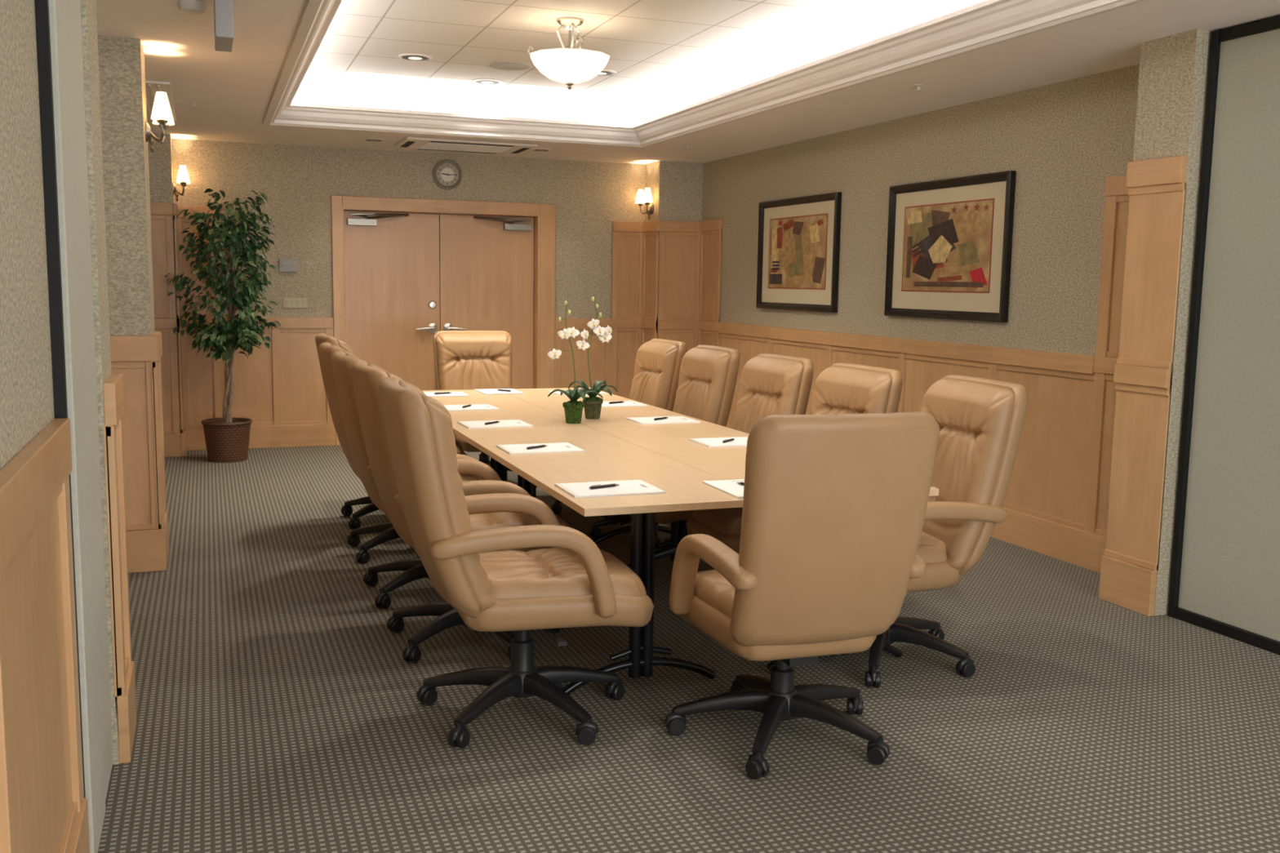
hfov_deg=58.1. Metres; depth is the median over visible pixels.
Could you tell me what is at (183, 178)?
wall sconce
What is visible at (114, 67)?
wall
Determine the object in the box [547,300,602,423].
potted orchid
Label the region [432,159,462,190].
wall clock
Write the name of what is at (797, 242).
print
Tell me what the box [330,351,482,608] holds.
office chair
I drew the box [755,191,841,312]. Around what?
framed picture
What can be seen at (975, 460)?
cushion
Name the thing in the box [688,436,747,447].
notepad
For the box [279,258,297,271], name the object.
thermostat
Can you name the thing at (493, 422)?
pen
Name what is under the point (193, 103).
sprinkler
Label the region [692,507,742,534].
seat cushion
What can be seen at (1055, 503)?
wall paneling
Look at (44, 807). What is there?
wall paneling
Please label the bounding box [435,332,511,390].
cushion
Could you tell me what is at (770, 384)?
cushion
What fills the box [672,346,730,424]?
cushion
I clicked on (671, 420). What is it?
notepad
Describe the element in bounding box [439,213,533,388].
door
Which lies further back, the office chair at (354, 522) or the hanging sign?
the office chair at (354, 522)
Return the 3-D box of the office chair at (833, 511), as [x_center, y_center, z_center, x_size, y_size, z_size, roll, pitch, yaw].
[0.494,0.485,3.825,0.756,1.152,0.900,-1,7,-17]
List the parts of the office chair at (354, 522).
backrest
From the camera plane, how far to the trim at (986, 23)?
6.92 m
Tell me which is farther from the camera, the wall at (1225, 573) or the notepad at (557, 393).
the notepad at (557, 393)
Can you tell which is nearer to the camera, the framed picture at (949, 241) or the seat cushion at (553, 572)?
the seat cushion at (553, 572)
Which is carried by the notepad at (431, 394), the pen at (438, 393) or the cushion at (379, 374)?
the pen at (438, 393)
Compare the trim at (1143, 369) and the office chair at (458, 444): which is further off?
the office chair at (458, 444)
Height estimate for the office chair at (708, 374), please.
1.142 m
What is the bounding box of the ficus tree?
[164,188,281,462]
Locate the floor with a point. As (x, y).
(279, 710)
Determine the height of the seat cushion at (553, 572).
0.126 m
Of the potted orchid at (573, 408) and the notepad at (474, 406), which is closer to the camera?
the potted orchid at (573, 408)
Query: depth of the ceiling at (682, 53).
7.40 m
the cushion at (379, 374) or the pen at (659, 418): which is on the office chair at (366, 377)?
the cushion at (379, 374)
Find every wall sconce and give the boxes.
[144,91,174,152]
[172,164,190,201]
[635,187,653,219]
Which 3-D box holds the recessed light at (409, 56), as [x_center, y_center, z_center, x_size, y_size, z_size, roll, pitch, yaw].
[-1.533,-2.514,7.847,0.230,0.014,0.230,-2,8,-20]
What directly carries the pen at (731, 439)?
on the notepad at (739, 441)
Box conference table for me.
[422,387,938,694]
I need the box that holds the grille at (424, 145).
[417,142,511,153]
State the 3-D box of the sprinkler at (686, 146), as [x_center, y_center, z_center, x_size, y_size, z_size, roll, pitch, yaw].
[0.400,-2.361,9.748,0.080,0.031,0.080,-2,8,-20]
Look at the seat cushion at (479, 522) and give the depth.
4.77 m
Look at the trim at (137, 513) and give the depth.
5.83 m
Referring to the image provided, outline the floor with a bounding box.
[97,445,1279,852]
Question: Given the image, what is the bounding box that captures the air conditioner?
[394,136,537,155]
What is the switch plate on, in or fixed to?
attached to the wall at (299, 183)
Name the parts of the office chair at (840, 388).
seat, backrest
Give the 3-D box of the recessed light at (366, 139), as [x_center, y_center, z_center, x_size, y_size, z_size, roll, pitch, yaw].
[-2.232,-2.398,9.645,0.170,0.014,0.170,-2,8,-20]
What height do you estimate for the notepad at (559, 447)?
0.008 m
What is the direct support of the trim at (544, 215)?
attached to the wall at (299, 183)
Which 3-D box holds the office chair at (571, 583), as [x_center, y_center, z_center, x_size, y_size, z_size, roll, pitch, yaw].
[-0.444,0.430,4.030,0.900,1.182,0.751,-1,7,-18]
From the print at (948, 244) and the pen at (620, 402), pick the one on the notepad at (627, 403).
the pen at (620, 402)
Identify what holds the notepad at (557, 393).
on the conference table
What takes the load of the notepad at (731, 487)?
on the conference table
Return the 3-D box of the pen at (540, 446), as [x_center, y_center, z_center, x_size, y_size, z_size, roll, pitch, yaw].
[-0.477,0.094,5.327,0.012,0.013,0.138,6,9,37]
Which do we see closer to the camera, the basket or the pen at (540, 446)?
the pen at (540, 446)
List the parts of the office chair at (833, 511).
armrest, seat, backrest, armrest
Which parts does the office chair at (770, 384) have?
seat, backrest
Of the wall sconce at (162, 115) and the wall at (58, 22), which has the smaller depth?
the wall at (58, 22)
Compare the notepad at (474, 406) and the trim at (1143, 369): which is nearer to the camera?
the trim at (1143, 369)
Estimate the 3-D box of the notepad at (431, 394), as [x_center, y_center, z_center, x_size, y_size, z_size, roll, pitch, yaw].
[-1.356,-0.217,7.794,0.350,0.008,0.270,-2,8,-19]
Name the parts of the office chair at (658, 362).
backrest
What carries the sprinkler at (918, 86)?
attached to the ceiling at (234, 90)
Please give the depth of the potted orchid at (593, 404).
6.54 m
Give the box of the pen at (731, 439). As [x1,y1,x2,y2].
[722,438,734,443]
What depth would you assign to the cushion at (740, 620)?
3.44 m
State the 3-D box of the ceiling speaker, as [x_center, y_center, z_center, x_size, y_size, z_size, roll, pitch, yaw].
[-0.918,-2.534,8.087,0.300,0.014,0.300,-2,8,-20]
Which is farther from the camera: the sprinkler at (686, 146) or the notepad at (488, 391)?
the sprinkler at (686, 146)
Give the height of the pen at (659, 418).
0.013 m
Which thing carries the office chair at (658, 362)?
on the floor
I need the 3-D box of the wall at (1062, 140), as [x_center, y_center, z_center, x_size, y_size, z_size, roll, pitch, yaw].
[2.777,-0.407,5.086,0.480,2.682,14.000,-2,8,-20]
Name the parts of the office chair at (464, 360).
seat, backrest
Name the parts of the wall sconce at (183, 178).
wall plate, lamp shade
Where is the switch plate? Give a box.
[283,297,307,307]
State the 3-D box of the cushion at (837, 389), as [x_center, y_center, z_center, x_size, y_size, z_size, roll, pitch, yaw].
[0.946,0.092,5.532,0.283,0.736,0.595,-2,8,-21]
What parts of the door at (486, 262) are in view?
lever handle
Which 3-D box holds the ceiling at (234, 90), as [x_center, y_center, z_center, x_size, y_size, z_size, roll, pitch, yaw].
[0.537,-1.697,4.072,5.550,0.060,14.200,-2,8,-20]
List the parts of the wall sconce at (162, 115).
wall plate, lamp shade, lamp shade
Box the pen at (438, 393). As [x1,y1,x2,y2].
[434,391,451,394]
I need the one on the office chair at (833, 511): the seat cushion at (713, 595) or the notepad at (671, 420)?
the seat cushion at (713, 595)
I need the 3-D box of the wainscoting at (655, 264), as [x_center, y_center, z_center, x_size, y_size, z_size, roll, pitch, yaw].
[-1.902,-0.881,10.574,5.186,2.120,0.418,-2,8,-20]
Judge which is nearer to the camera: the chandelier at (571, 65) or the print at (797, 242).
the chandelier at (571, 65)
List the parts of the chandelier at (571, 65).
scroll arm, lamp shade, scroll arm, scroll arm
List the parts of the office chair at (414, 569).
backrest, armrest, armrest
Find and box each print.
[768,213,827,289]
[901,198,994,293]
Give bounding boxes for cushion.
[327,335,353,354]
[330,344,355,356]
[345,353,360,359]
[367,363,404,382]
[398,380,496,613]
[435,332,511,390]
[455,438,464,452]
[461,475,475,481]
[469,511,569,531]
[479,546,646,599]
[628,340,678,409]
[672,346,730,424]
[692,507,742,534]
[693,569,735,618]
[729,435,749,629]
[731,355,804,433]
[809,365,892,414]
[916,531,946,563]
[920,377,1014,571]
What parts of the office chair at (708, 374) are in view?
backrest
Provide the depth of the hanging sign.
4.64 m
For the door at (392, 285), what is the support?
in the wall at (299, 183)
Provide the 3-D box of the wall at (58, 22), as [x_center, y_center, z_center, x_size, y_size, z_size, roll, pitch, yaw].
[-1.512,-0.225,3.089,0.040,2.672,0.728,-2,8,-20]
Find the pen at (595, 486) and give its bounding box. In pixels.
[588,483,619,488]
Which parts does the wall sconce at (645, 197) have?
lamp shade, lamp shade, wall plate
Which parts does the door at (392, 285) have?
lever handle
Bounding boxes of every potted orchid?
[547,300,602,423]
[568,296,617,419]
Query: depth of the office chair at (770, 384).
6.13 m
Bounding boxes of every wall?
[0,0,155,764]
[34,0,112,852]
[147,133,702,334]
[702,28,1214,616]
[1168,15,1279,654]
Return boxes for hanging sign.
[213,0,234,52]
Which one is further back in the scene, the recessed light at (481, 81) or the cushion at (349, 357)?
the recessed light at (481, 81)
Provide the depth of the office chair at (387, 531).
6.20 m
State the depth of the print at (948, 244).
7.46 m
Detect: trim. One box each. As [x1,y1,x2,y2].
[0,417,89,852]
[102,331,168,763]
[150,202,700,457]
[262,0,1145,146]
[331,195,555,445]
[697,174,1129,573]
[1098,155,1187,616]
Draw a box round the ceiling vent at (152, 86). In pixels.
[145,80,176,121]
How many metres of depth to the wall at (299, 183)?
10.45 m
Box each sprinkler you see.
[187,101,199,106]
[682,145,691,149]
[911,84,925,91]
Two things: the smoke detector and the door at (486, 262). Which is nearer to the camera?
the smoke detector
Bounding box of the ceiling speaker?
[488,60,530,70]
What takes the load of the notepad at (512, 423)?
on the conference table
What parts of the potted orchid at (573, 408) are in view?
flower, flower, stem, flower, pot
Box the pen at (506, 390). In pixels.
[497,389,511,391]
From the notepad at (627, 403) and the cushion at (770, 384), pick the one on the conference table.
the notepad at (627, 403)
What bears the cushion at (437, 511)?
on the office chair at (571, 583)
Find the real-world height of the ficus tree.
2.234 m
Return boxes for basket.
[200,417,252,462]
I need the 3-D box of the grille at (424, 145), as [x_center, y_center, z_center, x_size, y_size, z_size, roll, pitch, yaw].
[-1.508,-2.398,9.907,0.720,0.008,0.452,-2,8,-20]
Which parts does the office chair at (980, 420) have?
seat, armrest, backrest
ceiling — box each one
[96,0,1279,164]
[292,0,984,124]
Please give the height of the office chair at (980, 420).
1.152 m
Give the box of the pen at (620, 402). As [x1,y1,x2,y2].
[608,400,624,404]
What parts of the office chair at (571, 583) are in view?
backrest, armrest, armrest, seat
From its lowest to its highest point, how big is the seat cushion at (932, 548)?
0.126 m
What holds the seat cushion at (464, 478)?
on the office chair at (414, 569)
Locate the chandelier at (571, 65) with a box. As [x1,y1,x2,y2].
[526,17,609,89]
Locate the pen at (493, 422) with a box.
[484,421,500,425]
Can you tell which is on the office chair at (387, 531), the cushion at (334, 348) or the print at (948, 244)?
the cushion at (334, 348)
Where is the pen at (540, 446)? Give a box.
[526,444,546,449]
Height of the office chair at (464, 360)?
1.132 m
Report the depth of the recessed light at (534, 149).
10.14 m
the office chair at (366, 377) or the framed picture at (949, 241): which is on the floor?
the office chair at (366, 377)
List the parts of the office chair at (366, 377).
backrest, armrest, seat, armrest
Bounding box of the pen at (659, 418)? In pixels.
[653,417,668,420]
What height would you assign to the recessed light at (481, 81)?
0.014 m
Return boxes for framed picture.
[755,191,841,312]
[884,170,1016,322]
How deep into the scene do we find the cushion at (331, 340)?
6.83 m
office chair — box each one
[315,333,466,528]
[318,342,473,563]
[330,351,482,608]
[351,360,569,662]
[378,377,653,748]
[433,330,513,471]
[551,338,687,518]
[589,344,740,547]
[654,353,813,570]
[664,411,939,779]
[686,363,902,554]
[864,374,1027,687]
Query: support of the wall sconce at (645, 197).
attached to the wall at (299, 183)
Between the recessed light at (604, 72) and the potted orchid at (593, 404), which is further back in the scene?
the recessed light at (604, 72)
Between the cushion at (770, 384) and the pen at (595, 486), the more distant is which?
the cushion at (770, 384)
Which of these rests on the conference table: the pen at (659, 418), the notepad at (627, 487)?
the notepad at (627, 487)
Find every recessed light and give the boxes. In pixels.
[363,137,383,141]
[397,53,432,61]
[471,78,502,84]
[531,148,551,151]
[596,69,616,75]
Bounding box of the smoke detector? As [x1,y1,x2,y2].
[177,0,207,14]
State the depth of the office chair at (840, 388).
5.37 m
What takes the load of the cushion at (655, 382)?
on the office chair at (658, 362)
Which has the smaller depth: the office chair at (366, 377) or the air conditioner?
the office chair at (366, 377)
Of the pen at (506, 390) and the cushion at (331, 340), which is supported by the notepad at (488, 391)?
the pen at (506, 390)
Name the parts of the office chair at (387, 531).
backrest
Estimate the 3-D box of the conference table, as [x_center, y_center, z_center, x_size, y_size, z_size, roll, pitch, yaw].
[-0.286,0.368,6.287,1.460,0.747,4.370,-2,8,-20]
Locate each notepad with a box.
[424,391,469,397]
[443,404,499,411]
[457,419,533,428]
[475,388,524,395]
[496,442,584,454]
[547,390,606,395]
[554,480,665,497]
[582,400,647,407]
[625,416,700,424]
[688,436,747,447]
[702,479,744,498]
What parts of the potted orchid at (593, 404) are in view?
flower, flower, pot, flower, stem, flower, flower, flower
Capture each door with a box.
[343,210,439,390]
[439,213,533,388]

